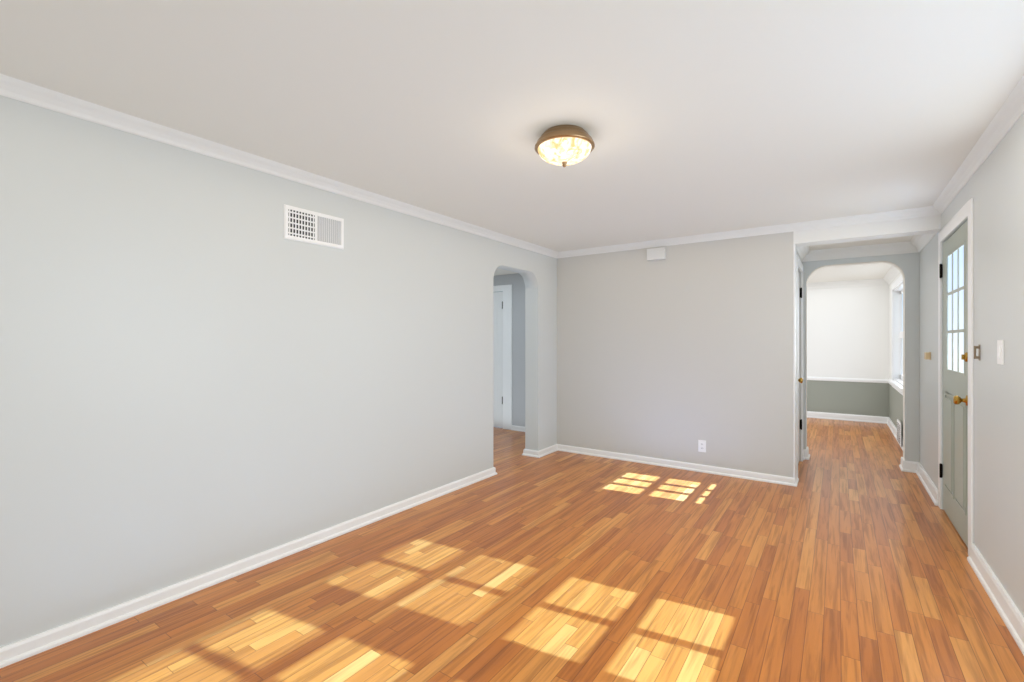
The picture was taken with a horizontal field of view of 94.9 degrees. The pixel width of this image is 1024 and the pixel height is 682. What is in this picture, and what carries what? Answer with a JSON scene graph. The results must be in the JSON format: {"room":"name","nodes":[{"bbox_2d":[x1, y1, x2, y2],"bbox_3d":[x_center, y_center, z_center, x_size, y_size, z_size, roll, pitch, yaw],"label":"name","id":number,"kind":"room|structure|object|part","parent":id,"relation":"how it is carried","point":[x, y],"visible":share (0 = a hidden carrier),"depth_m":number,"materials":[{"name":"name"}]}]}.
{"room":"empty living room","nodes":[
{"label":"empty living room","id":0,"kind":"room"},
{"bbox_2d":[0,95,556,647],"bbox_3d":[-0.856,0.125,3.758,0.170,2.350,7.340,0,0,35],"label":"wall","id":1,"kind":"structure","parent":0,"point":[206,365],"depth_m":2.49,"materials":[{"name":"white paint"}]},
{"bbox_2d":[0,467,496,667],"bbox_3d":[-1.461,1.266,2.710,0.028,0.070,4.588,0,0,35],"label":"baseboard","id":2,"kind":"structure","parent":1,"relation":"attached to","point":[12,653],"depth_m":2.45,"materials":[{"name":"white paint"}]},
{"bbox_2d":[0,74,559,257],"bbox_3d":[-1.098,-1.018,3.208,0.058,0.064,5.820,0,0,35],"label":"crown molding","id":3,"kind":"structure","parent":1,"relation":"attached to","point":[10,87],"depth_m":2.50,"materials":[{"name":"white paint"}]},
{"bbox_2d":[284,204,343,248],"bbox_3d":[-1.260,-0.725,3.016,0.011,0.208,0.418,0,0,35],"label":"air vent","id":4,"kind":"object","parent":1,"relation":"in","point":[307,226],"visible":1,"depth_m":3.00,"materials":[{"name":"white metal"}]},
{"bbox_2d":[522,449,535,455],"bbox_3d":[0.463,1.266,5.832,0.028,0.070,1.188,0,0,35],"label":"baseboard","id":5,"kind":"structure","parent":1,"relation":"attached to","point":[526,452],"depth_m":5.31,"materials":[{"name":"white paint"}]},
{"bbox_2d":[536,444,559,457],"bbox_3d":[0.409,1.266,5.407,0.028,0.070,0.428,0,0,35],"label":"baseboard","id":6,"kind":"structure","parent":1,"relation":"attached to","point":[556,447],"depth_m":5.40,"materials":[{"name":"white paint"}]},
{"bbox_2d":[493,273,524,426],"bbox_3d":[0.015,0.125,6.969,2.060,2.350,0.170,0,0,35],"label":"wall","id":7,"kind":"structure","parent":0,"point":[516,282],"depth_m":6.81,"materials":[{"name":"grey paint"}]},
{"bbox_2d":[493,292,502,427],"bbox_3d":[-0.468,0.280,7.189,0.795,2.020,0.104,0,0,35],"label":"hall door","id":8,"kind":"structure","parent":7,"relation":"in","point":[497,360],"depth_m":7.03,"materials":[{"name":"white paint"}]},
{"bbox_2d":[493,285,511,429],"bbox_3d":[-0.389,0.236,7.237,1.060,2.128,0.191,0,0,35],"label":"door frame","id":9,"kind":"structure","parent":7,"relation":"attached to","point":[507,354],"depth_m":6.90,"materials":[{"name":"white paint"}]},
{"bbox_2d":[511,425,524,431],"bbox_3d":[0.377,1.266,6.598,0.930,0.070,0.028,0,0,35],"label":"baseboard","id":10,"kind":"structure","parent":7,"relation":"attached to","point":[516,428],"depth_m":6.79,"materials":[{"name":"white paint"}]},
{"bbox_2d":[0,418,1023,681],"bbox_3d":[0.654,1.330,4.749,6.060,0.060,10.690,0,0,35],"label":"floor","id":11,"kind":"structure","parent":0,"point":[846,560],"depth_m":2.41,"materials":[{"name":"brown wood"}]},
{"bbox_2d":[0,0,1023,282],"bbox_3d":[0.654,-1.075,4.749,6.060,0.190,10.690,0,0,35],"label":"ceiling","id":12,"kind":"structure","parent":0,"point":[700,116],"depth_m":1.99,"materials":[{"name":"white paint"}]},
{"bbox_2d":[534,125,594,166],"bbox_3d":[0.266,-0.965,2.384,0.304,0.170,0.304,0,0,35],"label":"flush-mount light","id":13,"kind":"object","parent":12,"relation":"attached to","point":[562,145],"visible":1,"depth_m":2.29,"materials":[{"name":"beige glass"}]},
{"bbox_3d":[0.266,-0.941,2.384,0.272,0.072,0.272,0,0,35],"label":"lamp shade","id":14,"kind":"part","parent":13,"relation":"part of","materials":[{"name":"white glass"}]},
{"bbox_2d":[557,215,940,477],"bbox_3d":[1.990,0.125,4.711,3.420,2.350,0.170,0,0,35],"label":"wall","id":15,"kind":"structure","parent":0,"point":[678,352],"depth_m":4.72,"materials":[{"name":"white paint"}]},
{"bbox_2d":[647,247,665,260],"bbox_3d":[1.509,-0.909,4.912,0.190,0.118,0.048,0,0,35],"label":"box","id":16,"kind":"object","parent":15,"relation":"attached to","point":[656,253],"visible":1,"depth_m":4.89,"materials":[{"name":"white plastic"}]},
{"bbox_2d":[560,444,798,486],"bbox_3d":[1.539,1.266,4.903,2.458,0.070,0.028,0,0,35],"label":"baseboard","id":17,"kind":"structure","parent":15,"relation":"attached to","point":[776,479],"depth_m":4.74,"materials":[{"name":"white paint"}]},
{"bbox_2d":[698,440,705,451],"bbox_3d":[1.890,1.045,4.671,0.072,0.116,0.008,0,0,35],"label":"electrical outlet plate","id":18,"kind":"object","parent":15,"relation":"attached to","point":[701,445],"visible":1,"depth_m":4.67,"materials":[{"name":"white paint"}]},
{"bbox_2d":[560,206,935,257],"bbox_3d":[1.925,-1.018,4.617,3.300,0.064,0.058,0,0,35],"label":"crown molding","id":19,"kind":"structure","parent":15,"relation":"attached to","point":[921,211],"depth_m":4.34,"materials":[{"name":"white paint"}]},
{"bbox_2d":[793,244,802,477],"bbox_3d":[2.786,0.212,4.728,0.188,2.175,1.105,0,0,35],"label":"door frame","id":20,"kind":"structure","parent":15,"relation":"attached to","point":[797,263],"depth_m":4.42,"materials":[{"name":"white paint"}]},
{"bbox_2d":[798,272,802,462],"bbox_3d":[2.917,0.280,4.780,0.104,2.020,0.700,0,0,35],"label":"closet door","id":21,"kind":"structure","parent":15,"relation":"in","point":[800,380],"depth_m":4.87,"materials":[{"name":"white paint"}]},
{"bbox_2d":[797,250,811,261],"bbox_3d":[2.951,-0.927,4.762,0.080,0.105,0.810,0,0,35],"label":"crown molding","id":22,"kind":"structure","parent":15,"relation":"attached to","point":[805,255],"depth_m":5.09,"materials":[{"name":"white paint"}]},
{"bbox_2d":[796,233,936,249],"bbox_3d":[3.060,-0.927,4.121,0.990,0.105,0.080,0,0,35],"label":"crown molding","id":23,"kind":"structure","parent":15,"relation":"attached to","point":[932,235],"depth_m":4.27,"materials":[{"name":"white paint"}]},
{"bbox_2d":[807,285,888,416],"bbox_3d":[4.363,0.125,8.578,4.330,2.350,0.170,0,0,35],"label":"wall","id":24,"kind":"structure","parent":0,"point":[848,332],"depth_m":7.67,"materials":[{"name":"white paint"}]},
{"bbox_2d":[807,279,879,289],"bbox_3d":[4.279,-0.927,8.484,3.960,0.105,0.080,0,0,35],"label":"crown molding","id":25,"kind":"structure","parent":24,"relation":"attached to","point":[868,282],"depth_m":7.69,"materials":[{"name":"white paint"}]},
{"bbox_2d":[807,411,883,422],"bbox_3d":[4.294,1.248,8.504,3.960,0.105,0.030,0,0,35],"label":"baseboard","id":26,"kind":"structure","parent":24,"relation":"attached to","point":[810,414],"depth_m":7.69,"materials":[{"name":"white paint"}]},
{"bbox_2d":[807,377,886,382],"bbox_3d":[4.296,0.635,8.508,3.960,0.060,0.022,0,0,35],"label":"trim","id":27,"kind":"structure","parent":24,"relation":"attached to","point":[850,379],"depth_m":7.67,"materials":[{"name":"white paint"}]},
{"bbox_2d":[802,252,918,461],"bbox_3d":[2.371,0.160,5.883,4.130,2.280,0.170,0,0,35],"label":"wall","id":28,"kind":"structure","parent":0,"point":[906,265],"depth_m":4.69,"materials":[{"name":"white paint"}]},
{"bbox_2d":[803,447,809,458],"bbox_3d":[2.138,1.248,6.166,2.995,0.105,0.030,0,0,35],"label":"baseboard","id":29,"kind":"structure","parent":28,"relation":"attached to","point":[806,455],"depth_m":5.17,"materials":[{"name":"white paint"}]},
{"bbox_2d":[812,242,907,260],"bbox_3d":[3.590,-0.927,4.885,0.990,0.105,0.080,0,0,35],"label":"crown molding","id":30,"kind":"structure","parent":28,"relation":"attached to","point":[898,247],"depth_m":4.87,"materials":[{"name":"white paint"}]},
{"bbox_2d":[889,113,1023,616],"bbox_3d":[3.110,0.125,3.149,0.200,2.350,10.520,0,0,35],"label":"wall","id":31,"kind":"structure","parent":0,"point":[993,187],"depth_m":2.43,"materials":[{"name":"white paint"}]},
{"bbox_2d":[880,266,900,285],"bbox_3d":[4.990,-0.927,6.105,0.080,0.105,3.000,0,0,35],"label":"crown molding","id":32,"kind":"structure","parent":31,"relation":"attached to","point":[893,272],"depth_m":6.78,"materials":[{"name":"white paint"}]},
{"bbox_2d":[888,275,902,394],"bbox_3d":[5.148,-0.078,6.135,0.255,1.476,1.660,0,0,35],"label":"dining window","id":33,"kind":"structure","parent":31,"relation":"in","point":[896,380],"depth_m":6.73,"materials":[{"name":"white paint"}]},
{"bbox_2d":[884,417,911,470],"bbox_3d":[4.987,1.248,6.070,0.045,0.105,3.120,0,0,35],"label":"baseboard","id":34,"kind":"structure","parent":31,"relation":"attached to","point":[887,420],"depth_m":6.44,"materials":[{"name":"white paint"}]},
{"bbox_2d":[897,419,900,446],"bbox_3d":[4.822,1.140,5.856,0.011,0.280,0.400,0,0,35],"label":"air vent","id":35,"kind":"object","parent":31,"relation":"in","point":[898,432],"visible":1,"depth_m":5.80,"materials":[{"name":"white metal"}]},
{"bbox_2d":[908,238,931,252],"bbox_3d":[3.699,-0.927,4.244,0.080,0.105,0.810,0,0,35],"label":"crown molding","id":36,"kind":"structure","parent":31,"relation":"attached to","point":[917,244],"depth_m":4.50,"materials":[{"name":"white paint"}]},
{"bbox_2d":[912,461,937,505],"bbox_3d":[3.676,1.248,4.181,0.045,0.105,1.138,0,0,35],"label":"baseboard","id":37,"kind":"structure","parent":31,"relation":"attached to","point":[917,468],"depth_m":4.15,"materials":[{"name":"white paint"}]},
{"bbox_2d":[924,352,930,359],"bbox_3d":[3.634,0.130,4.112,0.034,0.070,0.100,0,0,35],"label":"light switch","id":38,"kind":"object","parent":31,"relation":"attached to","point":[927,355],"visible":1,"depth_m":4.08,"materials":[{"name":"beige plastic"}]},
{"bbox_2d":[943,221,967,546],"bbox_3d":[3.043,0.269,3.244,0.112,2.042,0.920,0,0,35],"label":"entry door","id":39,"kind":"structure","parent":31,"relation":"in","point":[955,376],"depth_m":3.20,"materials":[{"name":"grey paint"}]},
{"bbox_3d":[3.058,-0.205,3.234,0.004,0.828,0.578,0,0,35],"label":"glass","id":40,"kind":"part","parent":39,"relation":"part of","materials":[{"name":"clear glass"}]},
{"bbox_3d":[2.802,0.236,2.937,0.067,0.332,0.064,0,0,35],"label":"knob","id":41,"kind":"part","parent":39,"relation":"part of","materials":[{"name":"gold metal"}]},
{"bbox_2d":[938,198,973,555],"bbox_3d":[3.126,0.227,3.187,0.216,2.153,1.114,0,0,35],"label":"door frame","id":42,"kind":"structure","parent":31,"relation":"attached to","point":[963,214],"depth_m":2.84,"materials":[{"name":"white paint"}]},
{"bbox_2d":[928,75,1023,215],"bbox_3d":[1.664,-1.018,1.292,0.058,0.064,5.820,0,0,35],"label":"crown molding","id":43,"kind":"structure","parent":31,"relation":"attached to","point":[1009,114],"depth_m":2.45,"materials":[{"name":"white paint"}]},
{"bbox_2d":[974,345,979,359],"bbox_3d":[2.641,0.065,2.671,0.024,0.090,0.032,0,0,35],"label":"guard","id":44,"kind":"object","parent":31,"relation":"attached to","point":[978,348],"visible":1,"depth_m":2.67,"materials":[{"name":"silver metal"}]},
{"bbox_2d":[967,543,1023,654],"bbox_3d":[1.367,1.248,0.840,0.030,0.105,4.738,0,0,35],"label":"baseboard","id":45,"kind":"structure","parent":31,"relation":"attached to","point":[998,595],"depth_m":2.28,"materials":[{"name":"white paint"}]},
{"bbox_2d":[997,340,1003,364],"bbox_3d":[2.401,0.055,2.314,0.012,0.120,0.090,0,0,35],"label":"switch plate","id":46,"kind":"object","parent":31,"relation":"attached to","point":[1000,351],"visible":0.98,"depth_m":2.30,"materials":[{"name":"white paint"}]}
]}

